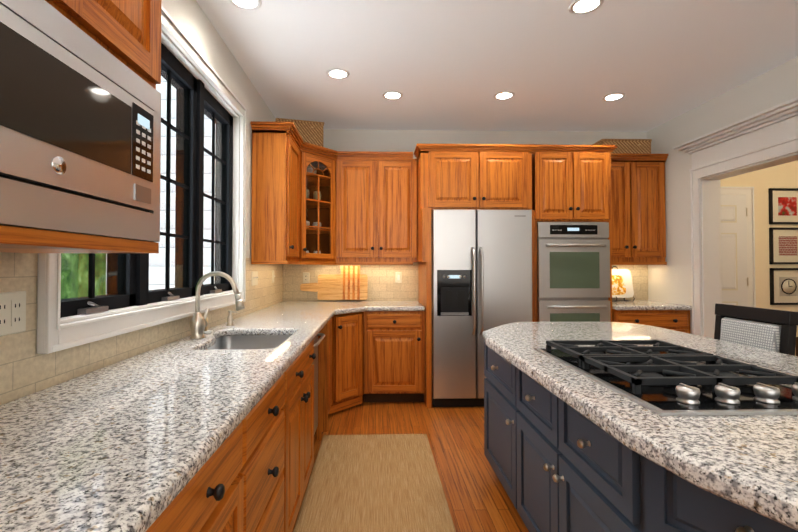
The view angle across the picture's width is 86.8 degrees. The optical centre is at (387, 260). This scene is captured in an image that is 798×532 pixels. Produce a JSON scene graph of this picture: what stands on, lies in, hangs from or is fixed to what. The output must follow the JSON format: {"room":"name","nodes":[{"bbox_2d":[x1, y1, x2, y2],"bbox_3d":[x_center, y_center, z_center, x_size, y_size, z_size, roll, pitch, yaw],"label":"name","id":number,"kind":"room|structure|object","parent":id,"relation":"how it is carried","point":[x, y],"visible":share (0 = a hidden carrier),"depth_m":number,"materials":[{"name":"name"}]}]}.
{"room":"kitchen","nodes":[
{"label":"kitchen","id":0,"kind":"room"},
{"bbox_2d":[36,0,275,352],"bbox_3d":[-1.091,-0.094,0.773,0.160,2.715,7.360,0,-1,-2],"label":"wall","id":1,"kind":"structure","parent":0,"point":[192,21],"depth_m":2.77,"materials":[{"name":"white paint"}]},
{"bbox_2d":[0,291,25,335],"bbox_3d":[-1.008,0.141,1.122,0.008,0.115,0.116,0,-1,-2],"label":"outlet","id":2,"kind":"object","parent":1,"relation":"attached to","point":[12,312],"visible":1,"depth_m":1.13,"materials":[{"name":"beige plastic"}]},
{"bbox_2d":[0,0,161,252],"bbox_3d":[-0.785,-0.637,0.382,0.406,1.210,1.625,0,-1,-2],"label":"upper cabinet","id":3,"kind":"object","parent":1,"relation":"attached to","point":[80,128],"visible":1,"depth_m":0.87,"materials":[{"name":"brown wood"}]},
{"bbox_2d":[37,5,246,353],"bbox_3d":[-1.098,-0.420,2.154,0.181,1.410,1.850,0,-1,-2],"label":"casement windows","id":4,"kind":"structure","parent":1,"relation":"in","point":[127,281],"depth_m":2.31,"materials":[{"name":"black"}]},
{"bbox_2d":[0,252,283,404],"bbox_3d":[-1.047,0.184,2.251,0.008,0.435,4.400,0,-1,-2],"label":"backsplash","id":5,"kind":"structure","parent":1,"relation":"attached to","point":[26,369],"depth_m":1.33,"materials":[{"name":"tile"}]},
{"bbox_2d":[251,271,257,285],"bbox_3d":[-1.065,0.145,3.401,0.018,0.115,0.162,0,-1,-2],"label":"light switch","id":6,"kind":"object","parent":1,"relation":"attached to","point":[254,277],"visible":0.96,"depth_m":3.38,"materials":[{"name":"beige plastic"}]},
{"bbox_2d":[251,125,309,264],"bbox_3d":[-0.908,-0.524,3.596,0.336,1.062,0.560,0,-1,-2],"label":"upper cabinet","id":7,"kind":"object","parent":1,"relation":"attached to","point":[278,212],"depth_m":3.32,"materials":[{"name":"brown wood"}]},
{"bbox_2d":[275,118,324,146],"bbox_3d":[-0.851,-1.191,4.069,0.452,0.241,0.272,0,-1,-16],"label":"basket","id":8,"kind":"object","parent":7,"relation":"on","point":[311,132],"visible":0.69,"depth_m":3.97,"materials":[{"name":"wicker"}]},
{"bbox_2d":[292,395,528,531],"bbox_3d":[2.535,1.316,0.930,7.420,0.100,7.520,0,-1,-2],"label":"floor","id":9,"kind":"structure","parent":0,"point":[477,497],"depth_m":2.93,"materials":[{"name":"brown wood"}]},
{"bbox_2d":[0,271,343,531],"bbox_3d":[-0.704,0.668,1.997,0.660,1.231,4.888,0,-1,-2],"label":"base cabinet","id":10,"kind":"object","parent":9,"relation":"on","point":[215,430],"depth_m":1.10,"materials":[{"name":"grey stone"}]},
{"bbox_2d":[204,317,211,333],"bbox_3d":[-0.982,0.348,2.270,0.076,0.087,0.074,0,-1,-2],"label":"dish brush","id":11,"kind":"object","parent":10,"relation":"on","point":[206,331],"visible":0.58,"depth_m":2.26,"materials":[{"name":"white"}]},
{"bbox_2d":[190,271,245,338],"bbox_3d":[-0.855,0.223,2.161,0.277,0.336,0.144,0,-1,-2],"label":"faucet","id":12,"kind":"object","parent":10,"relation":"on","point":[198,323],"depth_m":2.11,"materials":[{"name":"silver metal"}]},
{"bbox_2d":[226,310,237,325],"bbox_3d":[-0.949,0.351,2.571,0.067,0.092,0.044,0,-1,-2],"label":"soap dispenser","id":13,"kind":"object","parent":10,"relation":"on","point":[230,318],"depth_m":2.56,"materials":[{"name":"silver metal"}]},
{"bbox_2d":[207,335,290,349],"bbox_3d":[-0.724,0.493,2.137,0.430,0.305,0.615,0,-1,-2],"label":"sink","id":14,"kind":"object","parent":10,"relation":"in","point":[214,342],"depth_m":2.44,"materials":[{"name":"metal"}]},
{"bbox_2d":[311,333,324,433],"bbox_3d":[-0.727,0.871,2.746,0.596,0.848,0.595,0,-1,-2],"label":"dishwasher","id":15,"kind":"object","parent":10,"relation":"in","point":[319,341],"depth_m":3.05,"materials":[{"name":"brown wood"}]},
{"bbox_2d":[300,274,367,299],"bbox_3d":[-0.560,0.282,4.412,0.700,0.270,0.059,0,-1,-2],"label":"paddle cutting board","id":16,"kind":"object","parent":10,"relation":"on","point":[326,286],"visible":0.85,"depth_m":4.40,"materials":[{"name":"beige wood"}]},
{"bbox_2d":[340,265,359,299],"bbox_3d":[-0.389,0.230,4.371,0.200,0.354,0.075,0,-1,-2],"label":"cutting board","id":17,"kind":"object","parent":10,"relation":"on","point":[349,282],"visible":1,"depth_m":4.36,"materials":[{"name":"brown wood"}]},
{"bbox_2d":[293,434,455,531],"bbox_3d":[-0.060,1.276,1.920,0.765,0.010,2.420,0,-1,-2],"label":"jute runner rug","id":18,"kind":"object","parent":9,"relation":"on","point":[377,483],"visible":0.98,"depth_m":2.36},
{"bbox_2d":[340,301,424,410],"bbox_3d":[-0.047,0.867,3.985,0.762,0.895,0.943,0,-1,-2],"label":"base cabinet","id":19,"kind":"object","parent":9,"relation":"on","point":[382,343],"depth_m":3.82,"materials":[{"name":"brown wood"}]},
{"bbox_2d":[431,209,531,406],"bbox_3d":[0.837,0.431,4.071,0.892,1.761,0.795,0,-1,-2],"label":"refrigerator","id":20,"kind":"object","parent":9,"relation":"on","point":[481,263],"visible":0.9,"depth_m":3.75,"materials":[{"name":"silver metal"}]},
{"bbox_2d":[414,143,616,407],"bbox_3d":[1.193,0.125,4.143,1.866,2.383,0.718,0,-1,-2],"label":"cabinet","id":21,"kind":"object","parent":9,"relation":"on","point":[562,193],"visible":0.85,"depth_m":3.90,"materials":[{"name":"brown wood"}]},
{"bbox_2d":[484,346,733,531],"bbox_3d":[0.924,0.856,1.660,0.682,0.844,1.933,0,-1,-2],"label":"kitchen island","id":22,"kind":"object","parent":9,"relation":"on","point":[559,474],"depth_m":1.50,"materials":[{"name":"blue"}]},
{"bbox_2d":[482,322,797,531],"bbox_3d":[1.081,0.408,1.636,1.140,0.050,2.264,0,-1,-2],"label":"island countertop","id":23,"kind":"structure","parent":22,"relation":"on","point":[741,469],"depth_m":0.95,"materials":[{"name":"beige stone"}]},
{"bbox_2d":[534,334,797,413],"bbox_3d":[0.910,0.353,1.422,0.533,0.050,0.810,0,-1,-2],"label":"cooktop","id":24,"kind":"object","parent":23,"relation":"in","point":[663,375],"depth_m":1.27,"materials":[{"name":"black metal"}]},
{"bbox_2d":[649,344,796,385],"bbox_3d":[1.232,0.369,1.425,0.086,0.020,0.950,0,-1,-2],"label":"grate","id":25,"kind":"object","parent":23,"relation":"attached to","point":[676,344],"depth_m":1.43,"materials":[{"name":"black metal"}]},
{"bbox_2d":[612,300,691,333],"bbox_3d":[2.450,0.870,4.190,0.721,0.895,0.674,0,-1,-2],"label":"base cabinet","id":26,"kind":"object","parent":9,"relation":"on","point":[673,316],"visible":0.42,"depth_m":3.90,"materials":[{"name":"brown wood"}]},
{"bbox_2d":[612,300,691,309],"bbox_3d":[2.450,0.444,4.203,0.721,0.043,0.661,0,-1,-2],"label":"countertop","id":27,"kind":"structure","parent":26,"relation":"on","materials":[{"name":"stone"}]},
{"bbox_2d":[612,266,634,300],"bbox_3d":[2.431,0.241,4.414,0.320,0.365,0.204,0,-1,-2],"label":"decorative platter","id":28,"kind":"object","parent":27,"relation":"on","point":[622,285],"visible":0.75,"depth_m":4.46,"materials":[{"name":"white ceramic"}]},
{"bbox_2d":[714,303,797,355],"bbox_3d":[1.556,0.757,2.050,0.512,1.059,0.411,0,-1,-2],"label":"counter stool","id":29,"kind":"object","parent":9,"relation":"on","point":[774,330],"visible":0.17,"depth_m":2.00,"materials":[{"name":"black"}]},
{"bbox_2d":[796,337,797,355],"bbox_3d":[4.843,1.070,4.363,0.900,0.500,0.370,0,-1,-2],"label":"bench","id":30,"kind":"object","parent":9,"relation":"on","point":[796,346],"depth_m":4.52,"materials":[{"name":"brown"}]},
{"bbox_2d":[196,0,797,131],"bbox_3d":[2.535,-1.498,0.974,7.420,0.100,7.520,0,-1,-2],"label":"ceiling","id":31,"kind":"structure","parent":0,"point":[552,65],"depth_m":2.95,"materials":[{"name":"white paint"}]},
{"bbox_2d":[229,0,261,9],"bbox_3d":[-0.783,-1.424,2.313,0.179,0.006,0.179,0,-1,-8],"label":"recessed light","id":32,"kind":"object","parent":31,"relation":"in","point":[242,4],"depth_m":2.35,"materials":[{"name":"white"}]},
{"bbox_2d":[326,68,349,78],"bbox_3d":[-0.376,-1.410,3.194,0.179,0.006,0.179,0,-1,-8],"label":"recessed light","id":33,"kind":"object","parent":31,"relation":"in","point":[335,73],"depth_m":3.18,"materials":[{"name":"white"}]},
{"bbox_2d":[382,91,402,99],"bbox_3d":[0.043,-1.404,3.596,0.179,0.006,0.179,0,-1,-8],"label":"recessed light","id":34,"kind":"object","parent":31,"relation":"in","point":[391,95],"depth_m":3.59,"materials":[{"name":"white"}]},
{"bbox_2d":[493,91,514,99],"bbox_3d":[0.993,-1.404,3.602,0.179,0.006,0.179,0,-1,-11],"label":"recessed light","id":35,"kind":"object","parent":31,"relation":"in","point":[504,95],"depth_m":3.59,"materials":[{"name":"white"}]},
{"bbox_2d":[569,0,603,14],"bbox_3d":[1.107,-1.423,2.355,0.179,0.006,0.179,0,-1,-8],"label":"recessed light","id":36,"kind":"object","parent":31,"relation":"in","point":[579,7],"depth_m":2.36,"materials":[{"name":"white"}]},
{"bbox_2d":[602,92,625,100],"bbox_3d":[1.943,-1.403,3.628,0.179,0.006,0.179,0,-1,-8],"label":"recessed light","id":37,"kind":"object","parent":31,"relation":"in","point":[613,96],"depth_m":3.61,"materials":[{"name":"white"}]},
{"bbox_2d":[323,129,797,355],"bbox_3d":[2.435,-0.033,4.630,7.420,2.715,0.160,0,-1,-2],"label":"wall","id":38,"kind":"structure","parent":0,"point":[374,140],"depth_m":4.56,"materials":[{"name":"white paint"}]},
{"bbox_2d":[303,272,309,282],"bbox_3d":[-0.859,0.184,4.444,0.070,0.115,0.008,0,-1,-2],"label":"outlet","id":39,"kind":"object","parent":38,"relation":"attached to","point":[306,277],"visible":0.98,"depth_m":4.44,"materials":[{"name":"beige plastic"}]},
{"bbox_2d":[306,145,337,256],"bbox_3d":[-0.656,-0.541,3.992,0.285,0.951,0.318,0,-1,-2],"label":"upper cabinet","id":40,"kind":"object","parent":38,"relation":"attached to","point":[313,204],"depth_m":4.11,"materials":[{"name":"brown wood"}]},
{"bbox_2d":[284,262,417,300],"bbox_3d":[-0.379,0.219,4.465,1.405,0.435,0.008,0,-1,-2],"label":"backsplash","id":41,"kind":"structure","parent":38,"relation":"attached to","point":[382,286],"depth_m":4.47,"materials":[{"name":"tile"}]},
{"bbox_2d":[326,153,417,264],"bbox_3d":[-0.138,-0.513,4.295,0.863,1.062,0.361,0,-1,-2],"label":"upper cabinet","id":42,"kind":"object","parent":38,"relation":"attached to","point":[375,202],"depth_m":4.17,"materials":[{"name":"brown wood"}]},
{"bbox_2d":[395,272,401,282],"bbox_3d":[0.114,0.182,4.470,0.070,0.115,0.011,0,-1,-2],"label":"light switch","id":43,"kind":"object","parent":38,"relation":"attached to","point":[398,277],"visible":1,"depth_m":4.47,"materials":[{"name":"beige plastic"}]},
{"bbox_2d":[612,265,647,299],"bbox_3d":[2.442,0.220,4.542,0.729,0.435,0.008,0,-1,-2],"label":"backsplash","id":44,"kind":"structure","parent":38,"relation":"attached to","point":[639,273],"depth_m":4.55,"materials":[{"name":"tile"}]},
{"bbox_2d":[611,153,667,264],"bbox_3d":[2.443,-0.508,4.372,0.715,1.109,0.348,0,-1,-2],"label":"upper cabinet","id":45,"kind":"object","parent":38,"relation":"attached to","point":[638,223],"visible":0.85,"depth_m":4.24,"materials":[{"name":"brown wood"}]},
{"bbox_2d":[592,139,651,153],"bbox_3d":[2.431,-1.124,4.419,0.522,0.221,0.272,0,-1,-2],"label":"basket","id":46,"kind":"object","parent":45,"relation":"on","point":[641,146],"visible":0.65,"depth_m":4.29,"materials":[{"name":"wicker"}]},
{"bbox_2d":[721,195,747,306],"bbox_3d":[3.501,0.302,4.525,0.766,2.018,0.094,0,-1,-2],"label":"hall door","id":47,"kind":"structure","parent":38,"relation":"in","point":[734,214],"depth_m":4.55,"materials":[{"name":"white wood"}]},
{"bbox_2d":[720,187,755,306],"bbox_3d":[3.499,0.263,4.559,0.944,2.120,0.029,0,-1,-2],"label":"door frame","id":48,"kind":"structure","parent":38,"relation":"attached to","point":[748,192],"depth_m":4.57,"materials":[{"name":"white wood"}]},
{"bbox_2d":[768,188,797,223],"bbox_3d":[4.354,-0.588,4.597,0.395,0.389,0.025,0,-1,-2],"label":"picture","id":49,"kind":"object","parent":38,"relation":"attached to","point":[783,205],"visible":0.94,"depth_m":4.59,"materials":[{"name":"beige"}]},
{"bbox_2d":[769,228,797,263],"bbox_3d":[4.354,-0.157,4.590,0.395,0.398,0.025,0,-1,-2],"label":"picture","id":50,"kind":"object","parent":38,"relation":"attached to","point":[783,245],"visible":0.96,"depth_m":4.59,"materials":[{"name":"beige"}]},
{"bbox_2d":[770,268,797,304],"bbox_3d":[4.354,0.283,4.583,0.395,0.398,0.025,0,-1,-2],"label":"picture","id":51,"kind":"object","parent":38,"relation":"attached to","point":[783,286],"visible":1,"depth_m":4.58,"materials":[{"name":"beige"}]},
{"bbox_2d":[646,57,797,335],"bbox_3d":[2.985,-0.091,0.964,0.160,2.715,7.200,0,-1,-2],"label":"wall","id":52,"kind":"structure","parent":0,"point":[670,282],"depth_m":4.00,"materials":[{"name":"white paint"}]},
{"bbox_2d":[673,97,797,338],"bbox_3d":[2.894,0.097,2.480,0.304,2.388,3.020,0,-1,-2],"label":"door frame","id":53,"kind":"structure","parent":52,"relation":"attached to","point":[771,133],"depth_m":3.72,"materials":[{"name":"white wood"}]},
{"label":"outside","id":54,"kind":"structure","parent":0,"visible":0},
{"bbox_2d":[61,253,105,298],"bbox_3d":[-5.251,-1.924,4.770,7.540,7.500,18.000,0,-1,-2],"label":"trees","id":55,"kind":"object","parent":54,"point":[73,289],"depth_m":12.51,"materials":[{"name":"green plant"}]},
{"bbox_2d":[106,76,215,292],"bbox_3d":[-2.562,-0.908,5.758,2.410,5.500,0.140,0,-1,-2],"label":"siding","id":56,"kind":"object","parent":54,"point":[159,258],"depth_m":5.72,"materials":[{"name":"white"}]}
]}

